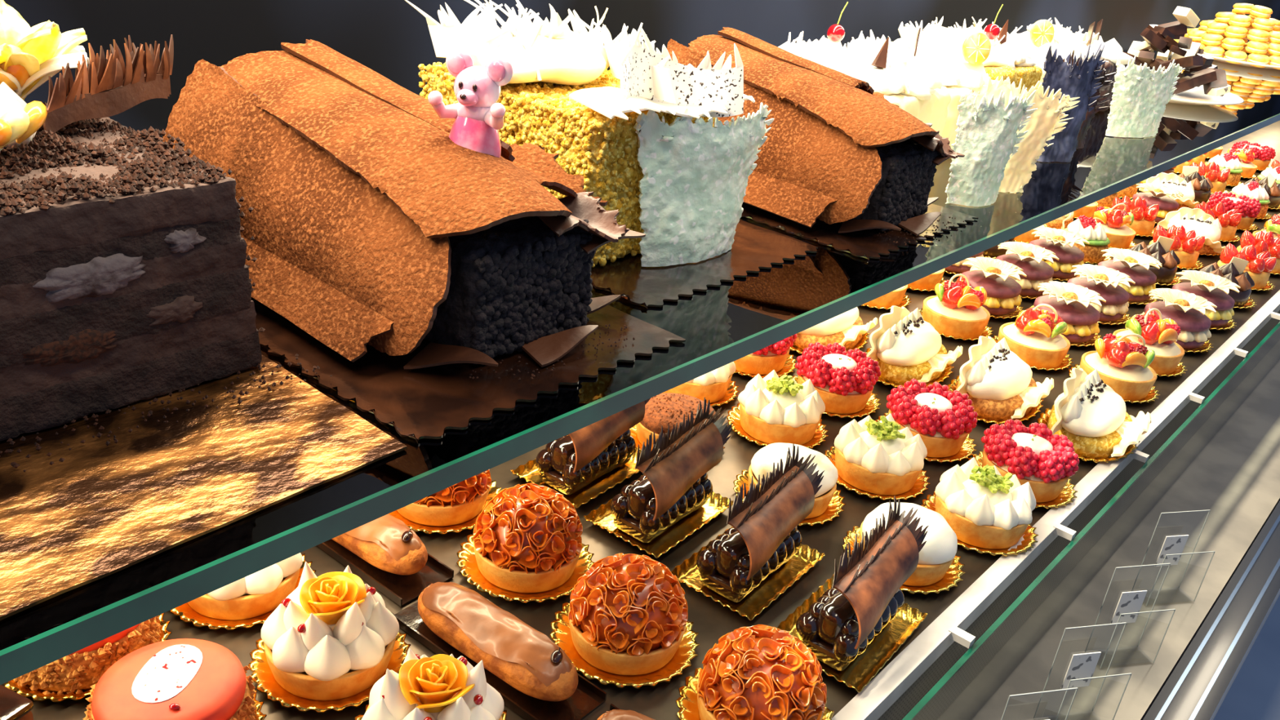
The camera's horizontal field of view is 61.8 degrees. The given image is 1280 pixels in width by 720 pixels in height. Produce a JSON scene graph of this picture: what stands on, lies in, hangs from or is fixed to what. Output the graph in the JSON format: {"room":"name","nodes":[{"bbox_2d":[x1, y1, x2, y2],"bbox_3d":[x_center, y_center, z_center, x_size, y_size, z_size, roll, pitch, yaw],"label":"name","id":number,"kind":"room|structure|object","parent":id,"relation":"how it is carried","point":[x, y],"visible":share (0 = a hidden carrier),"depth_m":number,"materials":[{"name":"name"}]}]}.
{"room":"food shop","nodes":[
{"label":"food shop","id":0,"kind":"room"},
{"bbox_2d":[3,0,1279,137],"bbox_3d":[1.408,-1.073,2.527,0.040,2.800,12.000,25,31,34],"label":"wall","id":1,"kind":"structure","parent":0,"point":[391,38],"depth_m":0.86,"materials":[{"name":"paint"}]},
{"bbox_2d":[0,39,1279,684],"bbox_3d":[0.632,-0.360,1.532,0.390,0.011,4.000,25,31,34],"label":"glass shelf","id":2,"kind":"object","parent":1,"relation":"attached to","point":[725,324],"visible":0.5,"depth_m":0.60,"materials":[{"name":"glass"}]},
{"bbox_2d":[0,355,406,620],"bbox_3d":[-0.302,0.025,0.453,0.302,0.002,0.284,25,31,34],"label":"cake board","id":3,"kind":"object","parent":2,"relation":"on","point":[100,512],"visible":0.56,"depth_m":0.44,"materials":[{"name":"metal"}]},
{"bbox_2d":[0,102,332,472],"bbox_3d":[-0.282,-0.046,0.478,0.190,0.108,0.208,25,31,34],"label":"cake","id":4,"kind":"object","parent":3,"relation":"on","point":[124,273],"visible":0.95,"depth_m":0.46,"materials":[{"name":"food"}]},
{"bbox_2d":[0,0,173,151],"bbox_3d":[-0.292,-0.131,0.487,0.083,0.050,0.176,9,25,3],"label":"topping","id":5,"kind":"object","parent":4,"relation":"on","point":[29,57],"visible":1,"depth_m":0.51,"materials":[{"name":"beige"}]},
{"bbox_2d":[250,297,685,443],"bbox_3d":[-0.147,-0.039,0.628,0.295,0.003,0.194,25,31,34],"label":"board","id":6,"kind":"object","parent":2,"relation":"on","point":[424,402],"visible":0.21,"depth_m":0.54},
{"bbox_2d":[162,39,645,381],"bbox_3d":[-0.140,-0.098,0.610,0.278,0.122,0.175,25,31,34],"label":"cake","id":7,"kind":"object","parent":6,"relation":"on","point":[367,223],"visible":0.98,"depth_m":0.56,"materials":[{"name":"food"}]},
{"bbox_2d":[427,48,513,157],"bbox_3d":[-0.087,-0.131,0.564,0.044,0.061,0.034,14,26,15],"label":"bear figurine","id":8,"kind":"object","parent":7,"relation":"on","point":[477,124],"visible":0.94,"depth_m":0.56,"materials":[{"name":"pink plastic"}]},
{"bbox_2d":[590,219,817,308],"bbox_3d":[-0.024,-0.102,0.793,0.253,0.003,0.202,25,31,34],"label":"cake board","id":9,"kind":"object","parent":2,"relation":"on","point":[754,247],"visible":0.29,"depth_m":0.72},
{"bbox_2d":[417,62,719,267],"bbox_3d":[-0.053,-0.149,0.764,0.175,0.102,0.135,25,31,34],"label":"cake","id":10,"kind":"object","parent":9,"relation":"on","point":[593,145],"visible":0.24,"depth_m":0.69,"materials":[{"name":"food"}]},
{"bbox_2d":[404,0,677,103],"bbox_3d":[-0.057,-0.221,0.743,0.197,0.048,0.145,11,25,9],"label":"topping","id":11,"kind":"object","parent":10,"relation":"on","point":[545,51],"visible":0.94,"depth_m":0.72,"materials":[{"name":"beige"}]},
{"bbox_2d":[568,22,755,119],"bbox_3d":[0.020,-0.184,0.685,0.128,0.057,0.052,-17,34,-41],"label":"topping","id":12,"kind":"object","parent":10,"relation":"on","point":[717,91],"visible":1,"depth_m":0.69,"materials":[{"name":"beige"}]},
{"bbox_2d":[633,102,774,266],"bbox_3d":[0.046,-0.120,0.727,0.129,0.107,0.024,-16,34,-40],"label":"cake","id":13,"kind":"object","parent":9,"relation":"on","point":[693,184],"visible":1,"depth_m":0.71,"materials":[{"name":"food"}]},
{"bbox_2d":[741,202,977,259],"bbox_3d":[0.122,-0.148,0.931,0.288,0.003,0.190,25,31,34],"label":"cake board","id":14,"kind":"object","parent":2,"relation":"on","point":[865,243],"visible":0.12,"depth_m":0.84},
{"bbox_2d":[664,26,964,244],"bbox_3d":[0.138,-0.196,0.893,0.257,0.120,0.169,25,31,34],"label":"cake","id":15,"kind":"object","parent":14,"relation":"on","point":[835,149],"visible":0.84,"depth_m":0.84,"materials":[{"name":"food"}]},
{"bbox_2d":[777,1,957,136],"bbox_3d":[0.206,-0.271,1.050,0.184,0.140,0.147,27,32,36],"label":"cake","id":16,"kind":"object","parent":2,"relation":"on","point":[917,89],"visible":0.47,"depth_m":1.02,"materials":[{"name":"beige food"}]},
{"bbox_2d":[846,27,999,158],"bbox_3d":[0.292,-0.300,1.158,0.188,0.120,0.148,25,31,34],"label":"cake","id":17,"kind":"object","parent":2,"relation":"on","point":[976,47],"visible":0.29,"depth_m":1.14,"materials":[{"name":"beige food"}]},
{"bbox_2d":[893,4,1042,93],"bbox_3d":[0.377,-0.351,1.263,0.168,0.142,0.132,25,31,34],"label":"cake","id":18,"kind":"object","parent":2,"relation":"on","point":[1006,60],"visible":0.37,"depth_m":1.23,"materials":[{"name":"beige food"}]},
{"bbox_2d":[945,87,1037,206],"bbox_3d":[0.312,-0.188,0.948,0.084,0.106,0.021,-3,27,-21],"label":"cake","id":19,"kind":"object","parent":2,"relation":"on","point":[987,136],"visible":0.99,"depth_m":0.94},
{"bbox_2d":[937,16,1090,84],"bbox_3d":[0.476,-0.385,1.383,0.176,0.123,0.158,25,31,34],"label":"cake","id":20,"kind":"object","parent":2,"relation":"on","point":[1035,47],"visible":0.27,"depth_m":1.33,"materials":[{"name":"beige food"}]},
{"bbox_2d":[968,72,1079,192],"bbox_3d":[0.352,-0.209,1.000,0.104,0.106,0.024,7,25,-1],"label":"cake","id":21,"kind":"object","parent":2,"relation":"on","point":[1019,168],"visible":0.47,"depth_m":0.99,"materials":[{"name":"beige"}]},
{"bbox_2d":[1036,43,1106,162],"bbox_3d":[0.461,-0.275,1.146,0.086,0.126,0.023,-3,27,-21],"label":"cake","id":22,"kind":"object","parent":2,"relation":"on","point":[1074,81],"visible":0.75,"depth_m":1.14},
{"bbox_2d":[1012,17,1136,113],"bbox_3d":[0.602,-0.426,1.512,0.179,0.116,0.179,25,31,34],"label":"cake","id":23,"kind":"object","parent":2,"relation":"on","point":[1112,51],"visible":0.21,"depth_m":1.47,"materials":[{"name":"beige food"}]},
{"bbox_2d":[1062,49,1115,148],"bbox_3d":[0.502,-0.295,1.222,0.077,0.108,0.022,4,25,-6],"label":"cake","id":24,"kind":"object","parent":2,"relation":"on","point":[1085,126],"visible":0.2,"depth_m":1.23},
{"bbox_2d":[1105,54,1185,137],"bbox_3d":[0.631,-0.327,1.333,0.123,0.100,0.021,-6,28,-26],"label":"cake","id":25,"kind":"object","parent":2,"relation":"on","point":[1140,97],"visible":1,"depth_m":1.33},
{"bbox_2d":[1122,5,1244,105],"bbox_3d":[0.831,-0.481,1.671,0.240,0.133,0.240,25,31,34],"label":"chocolate cake","id":26,"kind":"object","parent":2,"relation":"on","point":[1202,82],"visible":0.66,"depth_m":1.65,"materials":[{"name":"white"}]},
{"bbox_2d":[1173,3,1279,69],"bbox_3d":[1.264,-0.684,2.239,0.290,0.113,0.290,25,31,34],"label":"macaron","id":27,"kind":"object","parent":2,"relation":"on","point":[1234,28],"visible":0.84,"depth_m":2.18,"materials":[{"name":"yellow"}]},
{"bbox_2d":[1213,595,1279,719],"bbox_3d":[3.019,1.033,1.826,4.740,0.030,12.000,25,31,34],"label":"display case front","id":28,"kind":"structure","parent":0,"point":[1254,694],"depth_m":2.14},
{"bbox_3d":[0.610,0.333,1.730,0.620,0.768,4.100,25,31,34],"label":"countertop","id":29,"kind":"structure","parent":28,"relation":"on","visible":0},
{"bbox_2d":[1,120,1279,719],"bbox_3d":[0.620,-0.146,1.549,0.505,0.012,4.100,25,31,34],"label":"display shelf","id":30,"kind":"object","parent":29,"relation":"on","point":[712,620],"depth_m":0.78,"materials":[{"name":"metal"}]},
{"bbox_2d":[0,684,33,719],"bbox_3d":[-0.347,0.185,0.531,0.061,0.037,0.061,16,27,18],"label":"chocolate","id":31,"kind":"object","parent":30,"relation":"on","point":[13,705],"visible":1,"depth_m":0.54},
{"bbox_2d":[4,612,171,702],"bbox_3d":[-0.318,0.149,0.609,0.092,0.042,0.092,9,25,3],"label":"cake","id":32,"kind":"object","parent":30,"relation":"on","point":[72,676],"visible":0.26,"depth_m":0.58,"materials":[{"name":"brown food"}]},
{"bbox_2d":[82,638,266,719],"bbox_3d":[-0.245,0.182,0.560,0.092,0.042,0.092,9,25,3],"label":"cake","id":33,"kind":"object","parent":30,"relation":"on","point":[180,678],"visible":1,"depth_m":0.55,"materials":[{"name":"orange food"}]},
{"bbox_2d":[170,552,316,630],"bbox_3d":[-0.251,0.119,0.670,0.092,0.059,0.092,10,25,6],"label":"tart","id":34,"kind":"object","parent":30,"relation":"on","point":[247,602],"visible":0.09,"depth_m":0.65,"materials":[{"name":"beige food"}]},
{"bbox_2d":[248,561,410,713],"bbox_3d":[-0.179,0.152,0.620,0.092,0.059,0.092,-6,28,-25],"label":"tart","id":35,"kind":"object","parent":30,"relation":"on","point":[326,644],"visible":1,"depth_m":0.60,"materials":[{"name":"white food"}]},
{"bbox_2d":[315,513,453,606],"bbox_3d":[-0.192,0.112,0.732,0.142,0.034,0.045,24,30,32],"label":"caramel eclair","id":36,"kind":"object","parent":30,"relation":"on","point":[384,552],"visible":0.52,"depth_m":0.70,"materials":[{"name":"brown"}]},
{"bbox_2d":[354,648,506,719],"bbox_3d":[-0.110,0.185,0.569,0.092,0.059,0.092,10,25,5],"label":"tart","id":37,"kind":"object","parent":30,"relation":"on","point":[440,686],"visible":1,"depth_m":0.56,"materials":[{"name":"white food"}]},
{"bbox_2d":[389,469,501,534],"bbox_3d":[-0.146,0.080,0.783,0.095,0.058,0.095,4,25,-7],"label":"tart","id":38,"kind":"object","parent":30,"relation":"on","point":[456,508],"visible":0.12,"depth_m":0.76,"materials":[{"name":"orange food"}]},
{"bbox_2d":[392,582,606,719],"bbox_3d":[-0.087,0.166,0.644,0.142,0.034,0.045,24,30,32],"label":"caramel eclair","id":39,"kind":"object","parent":30,"relation":"on","point":[534,677],"visible":1,"depth_m":0.63,"materials":[{"name":"brown"}]},
{"bbox_2d":[456,483,594,603],"bbox_3d":[-0.075,0.115,0.726,0.095,0.058,0.095,19,28,24],"label":"tart","id":40,"kind":"object","parent":30,"relation":"on","point":[526,545],"visible":1,"depth_m":0.71,"materials":[{"name":"orange food"}]},
{"bbox_2d":[510,397,651,509],"bbox_3d":[-0.036,0.052,0.843,0.069,0.081,0.114,23,30,31],"label":"pastry","id":41,"kind":"object","parent":30,"relation":"on","point":[583,464],"visible":0.68,"depth_m":0.83,"materials":[{"name":"brown food"}]},
{"bbox_2d":[549,552,700,688],"bbox_3d":[-0.007,0.152,0.666,0.095,0.058,0.095,10,25,7],"label":"tart","id":42,"kind":"object","parent":30,"relation":"on","point":[624,622],"visible":0.99,"depth_m":0.65,"materials":[{"name":"orange food"}]},
{"bbox_2d":[596,703,654,719],"bbox_3d":[0.026,0.220,0.561,0.142,0.034,0.045,24,30,32],"label":"caramel eclair","id":43,"kind":"object","parent":30,"relation":"on","point":[615,713],"visible":1,"depth_m":0.58,"materials":[{"name":"brown"}]},
{"bbox_2d":[583,397,733,559],"bbox_3d":[0.023,0.081,0.797,0.069,0.081,0.114,23,30,31],"label":"pastry","id":44,"kind":"object","parent":30,"relation":"on","point":[674,497],"visible":1,"depth_m":0.78,"materials":[{"name":"brown food"}]},
{"bbox_2d":[629,392,726,451],"bbox_3d":[0.031,0.054,0.913,0.090,0.034,0.090,-4,27,-21],"label":"tart","id":45,"kind":"object","parent":30,"relation":"on","point":[664,409],"visible":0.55,"depth_m":0.90,"materials":[{"name":"brown food"}]},
{"bbox_2d":[662,361,739,407],"bbox_3d":[0.051,0.005,1.003,0.092,0.050,0.092,12,25,10],"label":"tart","id":46,"kind":"object","parent":30,"relation":"on","point":[716,386],"visible":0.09,"depth_m":0.98,"materials":[{"name":"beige food"}]},
{"bbox_2d":[671,443,825,621],"bbox_3d":[0.084,0.113,0.747,0.069,0.081,0.114,23,30,31],"label":"pastry","id":47,"kind":"object","parent":30,"relation":"on","point":[754,561],"visible":0.99,"depth_m":0.73,"materials":[{"name":"brown food"}]},
{"bbox_2d":[675,624,834,719],"bbox_3d":[0.071,0.185,0.616,0.095,0.058,0.095,16,27,19],"label":"pastry","id":48,"kind":"object","parent":30,"relation":"on","point":[758,672],"visible":1,"depth_m":0.60,"materials":[{"name":"orange food"}]},
{"bbox_2d":[733,333,797,378],"bbox_3d":[0.116,-0.020,1.075,0.093,0.048,0.093,-5,28,-24],"label":"tart","id":49,"kind":"object","parent":30,"relation":"on","point":[775,357],"visible":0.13,"depth_m":1.05,"materials":[{"name":"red food"}]},
{"bbox_2d":[726,369,828,448],"bbox_3d":[0.125,0.040,0.949,0.092,0.050,0.092,-1,26,-16],"label":"tart","id":50,"kind":"object","parent":30,"relation":"on","point":[771,409],"visible":0.98,"depth_m":0.93,"materials":[{"name":"white food"}]},
{"bbox_2d":[733,442,845,526],"bbox_3d":[0.121,0.093,0.847,0.090,0.040,0.090,17,27,19],"label":"tart","id":51,"kind":"object","parent":30,"relation":"on","point":[828,504],"visible":0.55,"depth_m":0.84,"materials":[{"name":"white food"}]},
{"bbox_2d":[790,306,877,354],"bbox_3d":[0.202,-0.048,1.143,0.094,0.060,0.140,21,29,28],"label":"pastry","id":52,"kind":"object","parent":30,"relation":"on","point":[846,329],"visible":0.36,"depth_m":1.12,"materials":[{"name":"beige food"}]},
{"bbox_2d":[792,342,881,418],"bbox_3d":[0.187,0.016,1.018,0.093,0.048,0.093,4,25,-7],"label":"tart","id":53,"kind":"object","parent":30,"relation":"on","point":[844,380],"visible":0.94,"depth_m":0.99,"materials":[{"name":"red food"}]},
{"bbox_2d":[777,496,928,693],"bbox_3d":[0.145,0.144,0.696,0.069,0.081,0.114,23,30,31],"label":"pastry","id":54,"kind":"object","parent":30,"relation":"on","point":[855,622],"visible":0.93,"depth_m":0.68,"materials":[{"name":"brown food"}]},
{"bbox_2d":[824,413,930,501],"bbox_3d":[0.201,0.075,0.894,0.092,0.050,0.092,11,25,8],"label":"tart","id":55,"kind":"object","parent":30,"relation":"on","point":[873,459],"visible":0.98,"depth_m":0.87,"materials":[{"name":"white food"}]},
{"bbox_2d":[861,284,911,310],"bbox_3d":[0.283,-0.103,1.276,0.092,0.065,0.092,-14,33,-38],"label":"tart","id":56,"kind":"object","parent":30,"relation":"on","point":[897,297],"visible":0.07,"depth_m":1.26,"materials":[{"name":"orange food"}]},
{"bbox_2d":[842,502,965,595],"bbox_3d":[0.196,0.132,0.785,0.091,0.040,0.091,14,26,15],"label":"tart","id":57,"kind":"object","parent":30,"relation":"on","point":[939,568],"visible":0.55,"depth_m":0.77,"materials":[{"name":"white food"}]},
{"bbox_2d":[865,305,962,387],"bbox_3d":[0.280,-0.017,1.098,0.094,0.060,0.140,21,29,28],"label":"pastry","id":58,"kind":"object","parent":30,"relation":"on","point":[906,347],"visible":0.97,"depth_m":1.07,"materials":[{"name":"white food"}]},
{"bbox_2d":[875,378,977,462],"bbox_3d":[0.260,0.052,0.961,0.093,0.048,0.093,27,31,36],"label":"tart","id":59,"kind":"object","parent":30,"relation":"on","point":[944,420],"visible":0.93,"depth_m":0.94,"materials":[{"name":"red food"}]},
{"bbox_2d":[906,268,946,292],"bbox_3d":[0.348,-0.129,1.348,0.092,0.065,0.092,-18,35,-42],"label":"tart","id":60,"kind":"object","parent":30,"relation":"on","point":[927,283],"visible":0.06,"depth_m":1.33,"materials":[{"name":"orange food"}]},
{"bbox_2d":[919,273,993,341],"bbox_3d":[0.362,-0.066,1.218,0.092,0.065,0.092,-2,27,-19],"label":"tart","id":61,"kind":"object","parent":30,"relation":"on","point":[957,312],"visible":0.94,"depth_m":1.20,"materials":[{"name":"beige food"}]},
{"bbox_2d":[944,251,983,275],"bbox_3d":[0.419,-0.149,1.423,0.094,0.054,0.094,-16,33,-40],"label":"pastry","id":62,"kind":"object","parent":30,"relation":"on","point":[957,268],"visible":0.09,"depth_m":1.40,"materials":[{"name":"brown food"}]},
{"bbox_2d":[920,457,1038,556],"bbox_3d":[0.270,0.110,0.839,0.092,0.050,0.092,-1,26,-17],"label":"tart","id":63,"kind":"object","parent":30,"relation":"on","point":[987,511],"visible":0.95,"depth_m":0.82,"materials":[{"name":"white food"}]},
{"bbox_2d":[961,257,1026,319],"bbox_3d":[0.423,-0.088,1.295,0.094,0.054,0.094,2,26,-11],"label":"pastry","id":64,"kind":"object","parent":30,"relation":"on","point":[1003,300],"visible":0.72,"depth_m":1.28,"materials":[{"name":"brown food"}]},
{"bbox_2d":[947,336,1053,424],"bbox_3d":[0.354,0.015,1.049,0.094,0.060,0.140,21,29,28],"label":"pastry","id":65,"kind":"object","parent":30,"relation":"on","point":[1001,387],"visible":0.98,"depth_m":1.02,"materials":[{"name":"white food"}]},
{"bbox_2d":[968,418,1079,509],"bbox_3d":[0.329,0.084,0.910,0.093,0.048,0.093,5,25,-4],"label":"tart","id":66,"kind":"object","parent":30,"relation":"on","point":[1037,456],"visible":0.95,"depth_m":0.89,"materials":[{"name":"red food"}]},
{"bbox_2d":[995,241,1058,299],"bbox_3d":[0.491,-0.116,1.370,0.094,0.054,0.094,12,26,11],"label":"pastry","id":67,"kind":"object","parent":30,"relation":"on","point":[1028,257],"visible":0.57,"depth_m":1.35,"materials":[{"name":"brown food"}]},
{"bbox_2d":[991,303,1073,371],"bbox_3d":[0.432,-0.033,1.167,0.092,0.065,0.092,-4,27,-23],"label":"tart","id":68,"kind":"object","parent":30,"relation":"on","point":[1035,336],"visible":0.98,"depth_m":1.15,"materials":[{"name":"beige food"}]},
{"bbox_2d":[831,289,1279,719],"bbox_3d":[0.839,-0.060,1.420,0.028,0.016,4.153,25,31,34],"label":"rail","id":69,"kind":"object","parent":30,"relation":"attached to","point":[886,687],"visible":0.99,"depth_m":0.81,"materials":[{"name":"metal"}]},
{"bbox_2d":[1029,226,1089,281],"bbox_3d":[0.562,-0.144,1.449,0.094,0.054,0.094,8,25,2],"label":"pastry","id":70,"kind":"object","parent":30,"relation":"on","point":[1060,242],"visible":0.52,"depth_m":1.43,"materials":[{"name":"white food"}]},
{"bbox_2d":[1044,211,1074,229],"bbox_3d":[0.635,-0.238,1.665,0.098,0.056,0.098,11,25,8],"label":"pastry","id":71,"kind":"object","parent":30,"relation":"on","point":[1061,223],"visible":0.09,"depth_m":1.64,"materials":[{"name":"orange food"}]},
{"bbox_2d":[1030,280,1106,346],"bbox_3d":[0.494,-0.055,1.242,0.094,0.054,0.094,22,29,29],"label":"pastry","id":72,"kind":"object","parent":30,"relation":"on","point":[1071,302],"visible":0.73,"depth_m":1.22,"materials":[{"name":"brown food"}]},
{"bbox_2d":[1062,214,1113,264],"bbox_3d":[0.637,-0.176,1.530,0.090,0.059,0.090,16,27,18],"label":"tart","id":73,"kind":"object","parent":30,"relation":"on","point":[1094,233],"visible":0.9,"depth_m":1.51,"materials":[{"name":"white food"}]},
{"bbox_2d":[1036,367,1151,462],"bbox_3d":[0.427,0.047,1.001,0.094,0.060,0.140,21,29,28],"label":"pastry","id":74,"kind":"object","parent":30,"relation":"on","point":[1094,417],"visible":0.98,"depth_m":0.97,"materials":[{"name":"white food"}]},
{"bbox_2d":[1067,263,1135,325],"bbox_3d":[0.562,-0.082,1.318,0.094,0.054,0.094,9,25,4],"label":"pastry","id":75,"kind":"object","parent":30,"relation":"on","point":[1103,280],"visible":0.63,"depth_m":1.30,"materials":[{"name":"white food"}]},
{"bbox_2d":[1068,333,1159,404],"bbox_3d":[0.502,0.000,1.116,0.092,0.065,0.092,14,26,15],"label":"tart","id":76,"kind":"object","parent":30,"relation":"on","point":[1122,364],"visible":0.96,"depth_m":1.10,"materials":[{"name":"beige food"}]},
{"bbox_2d":[1093,203,1137,248],"bbox_3d":[0.709,-0.206,1.608,0.090,0.064,0.090,19,28,24],"label":"tart","id":77,"kind":"object","parent":30,"relation":"on","point":[1120,236],"visible":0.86,"depth_m":1.59,"materials":[{"name":"beige food"}]},
{"bbox_2d":[1097,248,1162,305],"bbox_3d":[0.634,-0.110,1.397,0.094,0.054,0.094,-15,33,-39],"label":"pastry","id":78,"kind":"object","parent":30,"relation":"on","point":[1135,264],"visible":0.58,"depth_m":1.38,"materials":[{"name":"white food"}]},
{"bbox_2d":[1111,195,1159,237],"bbox_3d":[0.779,-0.231,1.689,0.090,0.056,0.090,7,25,0],"label":"tart","id":79,"kind":"object","parent":30,"relation":"on","point":[1144,222],"visible":0.56,"depth_m":1.67,"materials":[{"name":"red food"}]},
{"bbox_2d":[1112,307,1186,377],"bbox_3d":[0.567,-0.026,1.188,0.092,0.065,0.092,-16,34,-40],"label":"tart","id":80,"kind":"object","parent":30,"relation":"on","point":[1160,335],"visible":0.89,"depth_m":1.17,"materials":[{"name":"beige food"}]},
{"bbox_2d":[1128,235,1182,286],"bbox_3d":[0.709,-0.143,1.478,0.090,0.060,0.090,13,26,12],"label":"pastry","id":81,"kind":"object","parent":30,"relation":"on","point":[1166,275],"visible":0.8,"depth_m":1.46,"materials":[{"name":"brown food"}]},
{"bbox_2d":[1131,182,1183,224],"bbox_3d":[0.851,-0.258,1.768,0.092,0.053,0.092,5,25,-4],"label":"pastry","id":82,"kind":"object","parent":30,"relation":"on","point":[1157,193],"visible":0.56,"depth_m":1.75,"materials":[{"name":"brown food"}]},
{"bbox_2d":[1138,172,1199,209],"bbox_3d":[0.920,-0.287,1.845,0.098,0.056,0.098,7,25,-1],"label":"pastry","id":83,"kind":"object","parent":30,"relation":"on","point":[1172,180],"visible":0.47,"depth_m":1.84,"materials":[{"name":"white food"}]},
{"bbox_2d":[1149,224,1204,270],"bbox_3d":[0.780,-0.169,1.557,0.090,0.056,0.090,5,25,-5],"label":"tart","id":84,"kind":"object","parent":30,"relation":"on","point":[1186,246],"visible":0.55,"depth_m":1.54,"materials":[{"name":"red food"}]},
{"bbox_2d":[1141,288,1217,353],"bbox_3d":[0.634,-0.048,1.265,0.094,0.054,0.094,8,25,2],"label":"pastry","id":85,"kind":"object","parent":30,"relation":"on","point":[1187,309],"visible":0.66,"depth_m":1.25,"materials":[{"name":"brown food"}]},
{"bbox_2d":[1156,207,1225,256],"bbox_3d":[0.849,-0.197,1.635,0.098,0.056,0.098,11,25,8],"label":"pastry","id":86,"kind":"object","parent":30,"relation":"on","point":[1203,224],"visible":0.61,"depth_m":1.63,"materials":[{"name":"white food"}]},
{"bbox_2d":[1177,165,1213,204],"bbox_3d":[0.994,-0.318,1.924,0.090,0.060,0.090,-6,28,-26],"label":"pastry","id":87,"kind":"object","parent":30,"relation":"on","point":[1202,186],"visible":0.62,"depth_m":1.91,"materials":[{"name":"brown food"}]},
{"bbox_2d":[1163,270,1240,330],"bbox_3d":[0.705,-0.076,1.344,0.094,0.054,0.094,-2,27,-19],"label":"pastry","id":88,"kind":"object","parent":30,"relation":"on","point":[1208,286],"visible":0.53,"depth_m":1.33,"materials":[{"name":"white food"}]},
{"bbox_2d":[1190,160,1230,195],"bbox_3d":[1.065,-0.345,2.004,0.090,0.056,0.090,-10,30,-32],"label":"tart","id":89,"kind":"object","parent":30,"relation":"on","point":[1218,178],"visible":0.44,"depth_m":1.98,"materials":[{"name":"red food"}]},
{"bbox_2d":[1194,201,1241,242],"bbox_3d":[0.922,-0.226,1.715,0.090,0.056,0.090,27,31,36],"label":"tart","id":90,"kind":"object","parent":30,"relation":"on","point":[1229,220],"visible":0.5,"depth_m":1.69,"materials":[{"name":"red food"}]},
{"bbox_2d":[1204,152,1244,187],"bbox_3d":[1.136,-0.374,2.082,0.090,0.059,0.090,15,26,16],"label":"tart","id":91,"kind":"object","parent":30,"relation":"on","point":[1224,161],"visible":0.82,"depth_m":2.06,"materials":[{"name":"white food"}]},
{"bbox_2d":[1199,257,1256,309],"bbox_3d":[0.780,-0.109,1.425,0.090,0.060,0.090,15,26,16],"label":"pastry","id":92,"kind":"object","parent":30,"relation":"on","point":[1233,271],"visible":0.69,"depth_m":1.41,"materials":[{"name":"brown food"}]},
{"bbox_2d":[1207,191,1261,231],"bbox_3d":[0.993,-0.251,1.795,0.095,0.050,0.095,-2,27,-19],"label":"tart","id":93,"kind":"object","parent":30,"relation":"on","point":[1249,208],"visible":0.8,"depth_m":1.77,"materials":[{"name":"red food"}]},
{"bbox_2d":[1226,143,1257,179],"bbox_3d":[1.211,-0.406,2.164,0.090,0.064,0.090,11,25,9],"label":"tart","id":94,"kind":"object","parent":30,"relation":"on","point":[1246,157],"visible":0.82,"depth_m":2.14,"materials":[{"name":"orange food"}]},
{"bbox_2d":[1217,243,1276,291],"bbox_3d":[0.851,-0.136,1.505,0.090,0.056,0.090,5,25,-4],"label":"tart","id":95,"kind":"object","parent":30,"relation":"on","point":[1259,266],"visible":0.56,"depth_m":1.49,"materials":[{"name":"red food"}]},
{"bbox_2d":[1227,181,1272,220],"bbox_3d":[1.065,-0.284,1.872,0.090,0.059,0.090,9,25,5],"label":"tart","id":96,"kind":"object","parent":30,"relation":"on","point":[1252,189],"visible":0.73,"depth_m":1.85,"materials":[{"name":"white food"}]},
{"bbox_2d":[1231,140,1275,171],"bbox_3d":[1.288,-0.430,2.253,0.095,0.050,0.095,-1,26,-17],"label":"tart","id":97,"kind":"object","parent":30,"relation":"on","point":[1264,155],"visible":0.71,"depth_m":2.23,"materials":[{"name":"red food"}]},
{"bbox_2d":[1236,230,1279,275],"bbox_3d":[0.923,-0.164,1.583,0.090,0.056,0.090,25,30,33],"label":"tart","id":98,"kind":"object","parent":30,"relation":"on","point":[1262,242],"visible":0.39,"depth_m":1.57,"materials":[{"name":"red food"}]},
{"bbox_2d":[1244,172,1279,209],"bbox_3d":[1.137,-0.313,1.950,0.090,0.060,0.090,18,27,22],"label":"pastry","id":99,"kind":"object","parent":30,"relation":"on","point":[1268,183],"visible":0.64,"depth_m":1.93,"materials":[{"name":"brown food"}]},
{"bbox_2d":[1252,213,1279,238],"bbox_3d":[0.994,-0.196,1.661,0.090,0.064,0.090,3,25,-9],"label":"tart","id":100,"kind":"object","parent":30,"relation":"on","point":[1273,224],"visible":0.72,"depth_m":1.65,"materials":[{"name":"red food"}]},
{"bbox_2d":[937,359,1279,719],"bbox_3d":[0.845,0.063,1.422,0.123,0.030,4.100,25,31,34],"label":"ledge","id":101,"kind":"object","parent":29,"relation":"on","point":[1236,476],"visible":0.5,"depth_m":0.98,"materials":[{"name":"metal"}]},
{"bbox_2d":[877,310,1279,719],"bbox_3d":[0.810,-0.010,1.427,0.010,0.086,4.100,25,31,34],"label":"glass panel","id":102,"kind":"object","parent":101,"relation":"on","point":[969,671],"visible":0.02,"depth_m":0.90,"materials":[{"name":"glass"}]},
{"bbox_2d":[1033,622,1131,719],"bbox_3d":[0.328,0.235,0.784,0.052,0.085,0.021,-1,26,-16],"label":"holder","id":103,"kind":"object","parent":101,"relation":"on","point":[1082,667],"visible":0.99,"depth_m":0.79,"materials":[{"name":"plastic"}]},
{"bbox_2d":[1084,563,1175,668],"bbox_3d":[0.399,0.206,0.863,0.052,0.085,0.021,-1,26,-16],"label":"holder","id":104,"kind":"object","parent":101,"relation":"on","point":[1129,605],"visible":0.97,"depth_m":0.87,"materials":[{"name":"plastic"}]},
{"bbox_2d":[1131,509,1214,605],"bbox_3d":[0.477,0.176,0.949,0.052,0.085,0.021,-1,26,-16],"label":"holder","id":105,"kind":"object","parent":101,"relation":"on","point":[1172,548],"visible":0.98,"depth_m":0.95,"materials":[{"name":"plastic"}]},
{"bbox_2d":[1142,501,1279,719],"bbox_3d":[0.907,0.090,1.375,0.040,0.044,4.100,25,31,34],"label":"rail","id":106,"kind":"object","parent":101,"relation":"attached to","point":[1201,681],"visible":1,"depth_m":0.91,"materials":[{"name":"silver"}]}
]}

